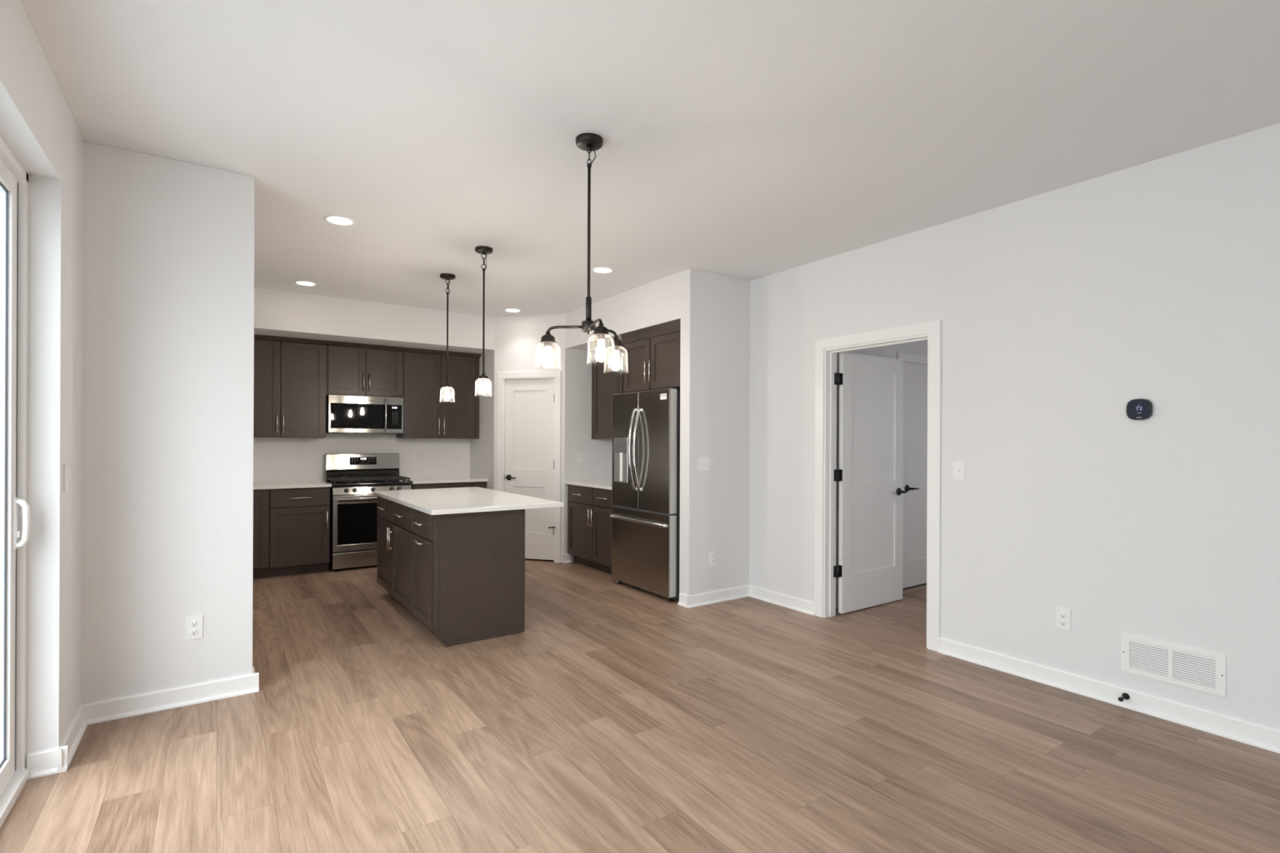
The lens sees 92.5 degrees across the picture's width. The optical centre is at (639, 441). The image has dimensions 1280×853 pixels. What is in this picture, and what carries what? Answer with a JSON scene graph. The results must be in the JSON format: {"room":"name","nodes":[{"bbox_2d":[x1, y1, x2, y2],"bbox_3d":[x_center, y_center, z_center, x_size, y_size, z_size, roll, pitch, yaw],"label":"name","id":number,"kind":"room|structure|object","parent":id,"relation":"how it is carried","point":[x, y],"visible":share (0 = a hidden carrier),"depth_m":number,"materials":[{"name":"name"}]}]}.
{"room":"open-plan kitchen","nodes":[
{"label":"open-plan kitchen","id":0,"kind":"room"},
{"bbox_2d":[0,0,83,768],"bbox_3d":[-1.934,-0.039,1.685,0.220,2.743,10.170,0,0,-35],"label":"wall","id":1,"kind":"structure","parent":0,"point":[37,125],"depth_m":2.46,"materials":[{"name":"white paint"}]},
{"bbox_2d":[0,136,31,829],"bbox_3d":[-1.753,0.141,1.361,0.147,2.385,2.510,0,0,-35],"label":"door","id":2,"kind":"structure","parent":1,"relation":"in","point":[15,510],"depth_m":2.33,"materials":[{"name":"white plastic"}]},
{"bbox_2d":[26,745,67,779],"bbox_3d":[-2.368,1.284,2.448,0.118,0.094,0.028,0,0,-35],"label":"baseboard","id":3,"kind":"structure","parent":1,"relation":"attached to","point":[42,763],"depth_m":2.44,"materials":[{"name":"white paint"}]},
{"bbox_2d":[63,462,71,491],"bbox_3d":[-2.399,0.151,2.571,0.020,0.116,0.073,0,0,-35],"label":"light switch","id":4,"kind":"object","parent":1,"relation":"attached to","point":[66,476],"visible":1,"depth_m":2.56,"materials":[{"name":"white plastic"}]},
{"bbox_2d":[57,704,87,773],"bbox_3d":[-2.469,1.283,2.673,0.028,0.094,0.513,0,0,-35],"label":"baseboard","id":5,"kind":"structure","parent":1,"relation":"attached to","point":[73,737],"depth_m":2.64,"materials":[{"name":"white paint"}]},
{"bbox_2d":[80,140,254,704],"bbox_3d":[-2.381,-0.041,3.113,0.702,2.743,0.120,0,0,-35],"label":"wall","id":6,"kind":"structure","parent":0,"point":[167,433],"depth_m":3.05,"materials":[{"name":"white paint"}]},
{"bbox_2d":[82,672,258,724],"bbox_3d":[-2.325,1.284,3.066,0.710,0.094,0.028,0,0,-35],"label":"baseboard","id":7,"kind":"structure","parent":6,"relation":"attached to","point":[110,709],"depth_m":3.05,"materials":[{"name":"white paint"}]},
{"bbox_2d":[185,615,203,639],"bbox_3d":[-2.268,0.949,3.116,0.073,0.116,0.009,0,0,-35],"label":"wall outlet","id":8,"kind":"object","parent":6,"relation":"attached to","point":[193,624],"visible":1,"depth_m":3.11,"materials":[{"name":"white plastic"}]},
{"bbox_2d":[190,628,198,635],"bbox_3d":[-2.267,0.970,3.114,0.035,0.035,0.004,0,0,-35],"label":"receptacle","id":9,"kind":"object","parent":8,"relation":"attached to","point":[193,631],"depth_m":3.11,"materials":[{"name":"white plastic"}]},
{"bbox_2d":[190,620,198,626],"bbox_3d":[-2.267,0.928,3.114,0.035,0.035,0.004,0,0,-35],"label":"receptacle","id":10,"kind":"object","parent":8,"relation":"attached to","point":[193,623],"depth_m":3.11,"materials":[{"name":"white plastic"}]},
{"bbox_2d":[253,271,680,354],"bbox_3d":[-1.892,-1.223,5.654,4.382,0.395,3.515,0,0,-35],"label":"wall","id":11,"kind":"structure","parent":0,"point":[277,313],"depth_m":6.08,"materials":[{"name":"white paint"}]},
{"bbox_2d":[623,331,680,393],"bbox_3d":[0.343,-0.724,5.618,0.689,0.538,0.901,0,0,-35],"label":"upper cabinet","id":12,"kind":"object","parent":11,"relation":"attached to","point":[653,363],"visible":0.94,"depth_m":5.40,"materials":[{"name":"brown wood"}]},
{"bbox_2d":[620,319,680,344],"bbox_3d":[0.140,-0.968,5.485,0.155,0.094,0.918,0,0,-35],"label":"trim","id":13,"kind":"structure","parent":12,"relation":"attached to","point":[673,326],"depth_m":5.41,"materials":[{"name":"brown wood"}]},
{"bbox_2d":[469,350,494,489],"bbox_3d":[-1.820,-0.038,7.325,0.160,2.743,0.850,0,0,-35],"label":"wall","id":14,"kind":"structure","parent":0,"point":[482,449],"depth_m":7.15,"materials":[{"name":"white paint"}]},
{"bbox_2d":[493,313,564,562],"bbox_3d":[-1.227,-0.036,6.901,0.854,2.743,0.120,0,0,14],"label":"wall","id":15,"kind":"structure","parent":0,"point":[518,348],"depth_m":6.84,"materials":[{"name":"white paint"}]},
{"bbox_2d":[497,370,561,562],"bbox_3d":[-1.233,0.280,6.870,0.760,2.111,0.182,0,0,14],"label":"door","id":16,"kind":"structure","parent":15,"relation":"in","point":[529,402],"depth_m":6.85,"materials":[{"name":"white paint"}]},
{"bbox_2d":[564,348,612,561],"bbox_3d":[-0.581,-0.033,6.994,0.695,2.743,0.140,0,0,-35],"label":"wall","id":17,"kind":"structure","parent":0,"point":[597,464],"depth_m":6.85,"materials":[{"name":"white paint"}]},
{"bbox_2d":[562,553,571,563],"bbox_3d":[-0.803,1.290,6.743,0.095,0.094,0.028,0,0,-35],"label":"baseboard","id":18,"kind":"structure","parent":17,"relation":"attached to","point":[566,557],"depth_m":6.74,"materials":[{"name":"white paint"}]},
{"bbox_2d":[577,452,582,462],"bbox_3d":[-0.666,0.183,6.839,0.073,0.116,0.020,0,0,-35],"label":"wall outlet","id":19,"kind":"object","parent":17,"relation":"attached to","point":[580,455],"visible":1,"depth_m":6.84,"materials":[{"name":"white plastic"}]},
{"bbox_2d":[591,346,624,439],"bbox_3d":[-0.101,-0.509,6.575,0.338,0.972,1.088,0,0,-35],"label":"upper cabinet","id":20,"kind":"object","parent":17,"relation":"attached to","point":[606,382],"visible":0.32,"depth_m":6.71,"materials":[{"name":"brown wood"}]},
{"bbox_2d":[589,344,624,354],"bbox_3d":[-0.191,-0.999,6.495,0.155,0.034,1.120,0,0,-35],"label":"trim","id":21,"kind":"structure","parent":20,"relation":"on","point":[607,348],"depth_m":6.65,"materials":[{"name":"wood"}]},
{"bbox_2d":[0,558,1279,852],"bbox_3d":[0.963,1.405,3.654,7.060,0.120,10.320,0,0,-35],"label":"floor","id":22,"kind":"structure","parent":0,"point":[624,717],"depth_m":2.63,"materials":[{"name":"brown wood"}]},
{"bbox_2d":[253,488,269,578],"bbox_3d":[-4.114,0.890,5.867,0.929,0.867,0.606,0,0,-35],"label":"base cabinet","id":23,"kind":"object","parent":22,"relation":"on","point":[260,497],"visible":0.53,"depth_m":5.85,"materials":[{"name":"brown wood"}]},
{"bbox_2d":[253,480,331,489],"bbox_3d":[-3.886,0.442,6.007,1.469,0.031,0.640,0,0,-35],"label":"countertop","id":24,"kind":"structure","parent":23,"relation":"on","point":[299,484],"depth_m":6.06,"materials":[{"name":"white stone"}]},
{"bbox_2d":[268,487,329,577],"bbox_3d":[-3.503,0.892,6.264,0.524,0.867,0.644,0,0,-35],"label":"base cabinet","id":25,"kind":"object","parent":22,"relation":"on","point":[300,517],"visible":0.98,"depth_m":6.04,"materials":[{"name":"brown wood"}]},
{"bbox_2d":[324,453,411,570],"bbox_3d":[-2.941,0.733,6.630,0.770,1.190,0.666,0,0,-35],"label":"gas range","id":26,"kind":"object","parent":22,"relation":"on","point":[353,478],"visible":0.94,"depth_m":6.37,"materials":[{"name":"metal"}]},
{"bbox_2d":[326,480,411,486],"bbox_3d":[-2.933,0.450,6.619,0.770,0.024,0.532,0,0,-35],"label":"cooktop","id":27,"kind":"object","parent":26,"relation":"in","point":[366,482],"depth_m":6.46,"materials":[{"name":"black metal"}]},
{"bbox_2d":[377,496,425,626],"bbox_3d":[-1.711,0.900,4.991,0.655,0.867,1.173,0,0,-35],"label":"base cabinet","id":28,"kind":"object","parent":22,"relation":"on","point":[394,522],"visible":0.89,"depth_m":4.77,"materials":[{"name":"brown wood"}]},
{"bbox_2d":[373,486,563,515],"bbox_3d":[-1.434,0.452,4.863,0.933,0.031,1.765,0,0,-35],"label":"countertop","id":29,"kind":"structure","parent":28,"relation":"on","point":[437,501],"depth_m":4.54,"materials":[{"name":"white stone"}]},
{"bbox_2d":[522,509,524,631],"bbox_3d":[-1.289,0.902,4.979,0.020,0.867,1.671,0,0,-35],"label":"panel","id":30,"kind":"object","parent":28,"relation":"attached to","point":[523,510],"visible":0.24,"depth_m":4.29,"materials":[{"name":"brown wood"}]},
{"bbox_2d":[410,481,486,489],"bbox_3d":[-2.282,0.897,7.105,0.836,0.867,0.644,0,0,-35],"label":"base cabinet","id":31,"kind":"object","parent":22,"relation":"on","point":[480,484],"visible":0.02,"depth_m":6.86,"materials":[{"name":"brown wood"}]},
{"bbox_2d":[400,475,488,484],"bbox_3d":[-2.283,0.449,7.111,0.842,0.031,0.640,0,0,-35],"label":"countertop","id":32,"kind":"structure","parent":31,"relation":"on","point":[464,478],"depth_m":6.93,"materials":[{"name":"white stone"}]},
{"bbox_2d":[412,508,523,647],"bbox_3d":[-1.230,0.902,4.298,0.661,0.867,0.508,0,0,-35],"label":"base cabinet","id":33,"kind":"object","parent":22,"relation":"on","point":[422,522],"depth_m":4.10,"materials":[{"name":"brown wood"}]},
{"bbox_2d":[567,484,613,574],"bbox_3d":[-0.258,0.906,6.483,0.691,0.867,1.068,0,0,-35],"label":"base cabinet","id":34,"kind":"object","parent":22,"relation":"on","point":[589,522],"visible":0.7,"depth_m":6.33,"materials":[{"name":"brown wood"}]},
{"bbox_2d":[564,479,612,489],"bbox_3d":[-0.249,0.457,6.486,0.680,0.031,1.075,0,0,-35],"label":"countertop","id":35,"kind":"structure","parent":34,"relation":"on","point":[606,484],"depth_m":6.47,"materials":[{"name":"white stone"}]},
{"bbox_2d":[609,388,679,602],"bbox_3d":[0.240,0.452,5.591,0.783,1.779,0.892,0,0,-35],"label":"refrigerator","id":36,"kind":"object","parent":22,"relation":"on","point":[645,515],"visible":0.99,"depth_m":5.31,"materials":[{"name":"metal"}]},
{"bbox_2d":[20,0,1279,316],"bbox_3d":[0.917,-1.459,3.614,7.200,0.120,10.320,0,0,-35],"label":"ceiling","id":37,"kind":"structure","parent":0,"point":[745,140],"depth_m":2.63,"materials":[{"name":"white paint"}]},
{"bbox_2d":[293,280,317,286],"bbox_3d":[-2.992,-1.411,5.482,0.184,0.007,0.184,0,0,-35],"label":"recessed light","id":38,"kind":"object","parent":37,"relation":"in","point":[308,283],"visible":1,"depth_m":5.48,"materials":[{"name":"white plastic"}]},
{"bbox_2d":[324,214,355,226],"bbox_3d":[-1.915,-1.407,3.910,0.184,0.007,0.184,0,0,-35],"label":"recessed light","id":39,"kind":"object","parent":37,"relation":"in","point":[332,219],"visible":1,"depth_m":3.90,"materials":[{"name":"white plastic"}]},
{"bbox_2d":[440,273,455,400],"bbox_3d":[-1.634,-0.871,5.200,0.127,1.077,0.127,0,0,21],"label":"pendant light","id":40,"kind":"object","parent":37,"relation":"hanging from","point":[448,277],"visible":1,"depth_m":5.19,"materials":[{"name":"brown metal"}]},
{"bbox_2d":[475,245,493,394],"bbox_3d":[-1.143,-0.869,4.478,0.127,1.077,0.127,0,0,-35],"label":"pendant light","id":41,"kind":"object","parent":37,"relation":"hanging from","point":[482,250],"visible":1,"depth_m":4.47,"materials":[{"name":"brown metal"}]},
{"bbox_2d":[503,308,521,312],"bbox_3d":[-1.369,-1.405,6.581,0.184,0.007,0.184,0,0,-35],"label":"recessed light","id":42,"kind":"object","parent":37,"relation":"in","point":[511,310],"visible":1,"depth_m":6.59,"materials":[{"name":"white plastic"}]},
{"bbox_2d":[539,133,623,370],"bbox_3d":[-0.203,-0.870,2.840,0.454,1.067,0.449,0,0,-35],"label":"chandelier","id":43,"kind":"object","parent":37,"relation":"hanging from","point":[587,142],"visible":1,"depth_m":2.84,"materials":[{"name":"brown metal"}]},
{"bbox_2d":[591,266,613,273],"bbox_3d":[-0.305,-1.400,5.019,0.184,0.007,0.184,0,0,-35],"label":"recessed light","id":44,"kind":"object","parent":37,"relation":"in","point":[597,269],"visible":1,"depth_m":5.01,"materials":[{"name":"white plastic"}]},
{"bbox_2d":[679,268,750,595],"bbox_3d":[0.651,-0.028,5.204,0.695,2.743,0.125,0,0,-35],"label":"wall","id":45,"kind":"structure","parent":0,"point":[715,344],"depth_m":5.11,"materials":[{"name":"white paint"}]},
{"bbox_2d":[677,592,689,607],"bbox_3d":[0.355,1.295,4.988,0.028,0.094,0.122,0,0,-35],"label":"baseboard","id":46,"kind":"structure","parent":45,"relation":"attached to","point":[682,602],"depth_m":5.00,"materials":[{"name":"white paint"}]},
{"bbox_2d":[698,457,710,471],"bbox_3d":[0.532,0.188,5.035,0.119,0.116,0.020,0,0,-35],"label":"light switch","id":47,"kind":"object","parent":45,"relation":"attached to","point":[704,462],"visible":1,"depth_m":5.04,"materials":[{"name":"white plastic"}]},
{"bbox_2d":[708,551,715,565],"bbox_3d":[0.603,0.977,5.093,0.073,0.116,0.009,0,0,-35],"label":"wall outlet","id":48,"kind":"object","parent":45,"relation":"attached to","point":[712,555],"visible":1,"depth_m":5.09,"materials":[{"name":"white plastic"}]},
{"bbox_2d":[685,584,749,608],"bbox_3d":[0.669,1.296,5.128,0.703,0.094,0.028,0,0,-35],"label":"baseboard","id":49,"kind":"structure","parent":45,"relation":"attached to","point":[735,593],"depth_m":5.11,"materials":[{"name":"white paint"}]},
{"bbox_2d":[835,340,927,595],"bbox_3d":[2.362,-0.021,5.584,2.375,2.743,0.120,0,0,-35],"label":"wall","id":50,"kind":"structure","parent":0,"point":[919,348],"depth_m":5.27,"materials":[{"name":"white paint"}]},
{"bbox_2d":[835,595,838,608],"bbox_3d":[1.851,1.301,5.146,1.025,0.094,0.028,0,0,-35],"label":"baseboard","id":51,"kind":"structure","parent":50,"relation":"attached to","point":[837,596],"depth_m":4.97,"materials":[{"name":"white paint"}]},
{"bbox_2d":[896,351,927,593],"bbox_3d":[2.705,0.281,5.698,0.980,2.143,0.084,0,0,-35],"label":"door","id":52,"kind":"structure","parent":50,"relation":"in","point":[915,375],"depth_m":5.61,"materials":[{"name":"white paint"}]},
{"bbox_2d":[749,123,1279,729],"bbox_3d":[1.782,-0.023,4.244,0.120,2.743,10.170,0,0,-35],"label":"wall","id":53,"kind":"structure","parent":0,"point":[1157,281],"depth_m":3.24,"materials":[{"name":"white paint"}]},
{"bbox_2d":[749,584,813,615],"bbox_3d":[1.144,1.298,5.033,0.028,0.094,0.722,0,0,-35],"label":"baseboard","id":54,"kind":"structure","parent":53,"relation":"attached to","point":[800,605],"depth_m":5.00,"materials":[{"name":"white paint"}]},
{"bbox_2d":[813,320,942,651],"bbox_3d":[2.040,0.286,4.605,0.991,2.126,0.996,0,0,-35],"label":"door","id":55,"kind":"structure","parent":53,"relation":"in","point":[868,571],"depth_m":4.77,"materials":[{"name":"white paint"}]},
{"bbox_2d":[953,461,964,480],"bbox_3d":[1.988,0.186,3.822,0.020,0.116,0.073,0,0,-35],"label":"light switch","id":56,"kind":"object","parent":53,"relation":"attached to","point":[958,467],"visible":1,"depth_m":3.82,"materials":[{"name":"white plastic"}]},
{"bbox_2d":[1055,606,1071,631],"bbox_3d":[2.315,0.972,3.351,0.009,0.116,0.073,0,0,-35],"label":"wall outlet","id":57,"kind":"object","parent":53,"relation":"attached to","point":[1063,616],"visible":1,"depth_m":3.35,"materials":[{"name":"white plastic"}]},
{"bbox_2d":[1059,619,1066,626],"bbox_3d":[2.313,0.993,3.350,0.004,0.035,0.035,0,0,-35],"label":"receptacle","id":58,"kind":"object","parent":57,"relation":"attached to","point":[1062,622],"depth_m":3.35,"materials":[{"name":"white plastic"}]},
{"bbox_2d":[1059,612,1066,617],"bbox_3d":[2.313,0.951,3.350,0.004,0.035,0.035,0,0,-35],"label":"receptacle","id":59,"kind":"object","parent":57,"relation":"attached to","point":[1062,615],"depth_m":3.35,"materials":[{"name":"white plastic"}]},
{"bbox_2d":[937,637,1279,753],"bbox_3d":[3.256,1.307,1.965,0.028,0.094,4.737,0,0,-35],"label":"baseboard","id":60,"kind":"structure","parent":53,"relation":"attached to","point":[1261,736],"depth_m":3.11,"materials":[{"name":"white paint"}]},
{"bbox_2d":[1118,693,1129,702],"bbox_3d":[2.438,1.296,3.091,0.074,0.034,0.034,0,0,-35],"label":"door stop","id":61,"kind":"object","parent":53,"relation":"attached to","point":[1124,695],"visible":1,"depth_m":3.10,"materials":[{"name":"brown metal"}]},
{"bbox_2d":[1126,399,1152,420],"bbox_3d":[2.504,-0.159,3.071,0.023,0.106,0.102,0,0,-35],"label":"thermostat","id":62,"kind":"object","parent":53,"relation":"attached to","point":[1136,409],"visible":1,"depth_m":3.06,"materials":[{"name":"grey plastic"}]},
{"bbox_2d":[1120,632,1226,697],"bbox_3d":[2.575,1.077,2.973,0.010,0.196,0.397,0,0,-35],"label":"air vent","id":63,"kind":"object","parent":53,"relation":"in","point":[1195,668],"visible":1,"depth_m":2.96,"materials":[{"name":"white plastic"}]},
{"bbox_3d":[-2.957,-0.043,7.106,4.642,2.743,0.120,0,0,-35],"label":"wall","id":64,"kind":"structure","parent":0,"visible":0},
{"bbox_2d":[253,433,470,482],"bbox_3d":[-3.391,-0.014,6.731,3.102,0.960,0.005,0,0,-35],"label":"wall","id":65,"kind":"structure","parent":64,"relation":"attached to","point":[275,459],"depth_m":6.85,"materials":[{"name":"white tile"}]},
{"bbox_2d":[253,339,326,437],"bbox_3d":[-3.705,-0.524,6.285,0.842,0.972,0.374,0,0,-35],"label":"upper cabinet","id":66,"kind":"object","parent":65,"relation":"attached to","point":[290,379],"visible":0.78,"depth_m":6.22,"materials":[{"name":"brown wood"}]},
{"bbox_2d":[297,450,306,461],"bbox_3d":[-3.619,0.157,6.564,0.073,0.116,0.009,0,0,-35],"label":"wall outlet","id":67,"kind":"object","parent":65,"relation":"attached to","point":[302,454],"visible":1,"depth_m":6.56,"materials":[{"name":"white plastic"}]},
{"bbox_2d":[326,345,403,397],"bbox_3d":[-3.041,-0.747,6.742,0.764,0.520,0.374,0,0,-35],"label":"upper cabinet","id":68,"kind":"object","parent":65,"relation":"attached to","point":[350,371],"visible":0.97,"depth_m":6.60,"materials":[{"name":"brown wood"}]},
{"bbox_2d":[326,395,403,434],"bbox_3d":[-3.019,-0.284,6.707,0.748,0.400,0.442,0,0,-35],"label":"microwave","id":69,"kind":"object","parent":68,"relation":"attached to","point":[345,414],"visible":1,"depth_m":6.56,"materials":[{"name":"metal"}]},
{"bbox_2d":[418,450,424,460],"bbox_3d":[-2.592,0.168,7.272,0.073,0.116,0.009,0,0,-35],"label":"wall outlet","id":70,"kind":"object","parent":65,"relation":"attached to","point":[421,453],"visible":1,"depth_m":7.27,"materials":[{"name":"white plastic"}]},
{"bbox_2d":[395,351,479,438],"bbox_3d":[-2.367,-0.518,7.207,0.872,0.972,0.374,0,0,-35],"label":"upper cabinet","id":71,"kind":"object","parent":65,"relation":"attached to","point":[427,414],"visible":0.94,"depth_m":7.06,"materials":[{"name":"brown wood"}]},
{"bbox_2d":[253,334,481,357],"bbox_3d":[-2.944,-1.021,6.605,2.515,0.038,0.095,0,0,-35],"label":"trim","id":72,"kind":"structure","parent":71,"relation":"attached to","point":[261,337],"depth_m":6.55,"materials":[{"name":"brown wood"}]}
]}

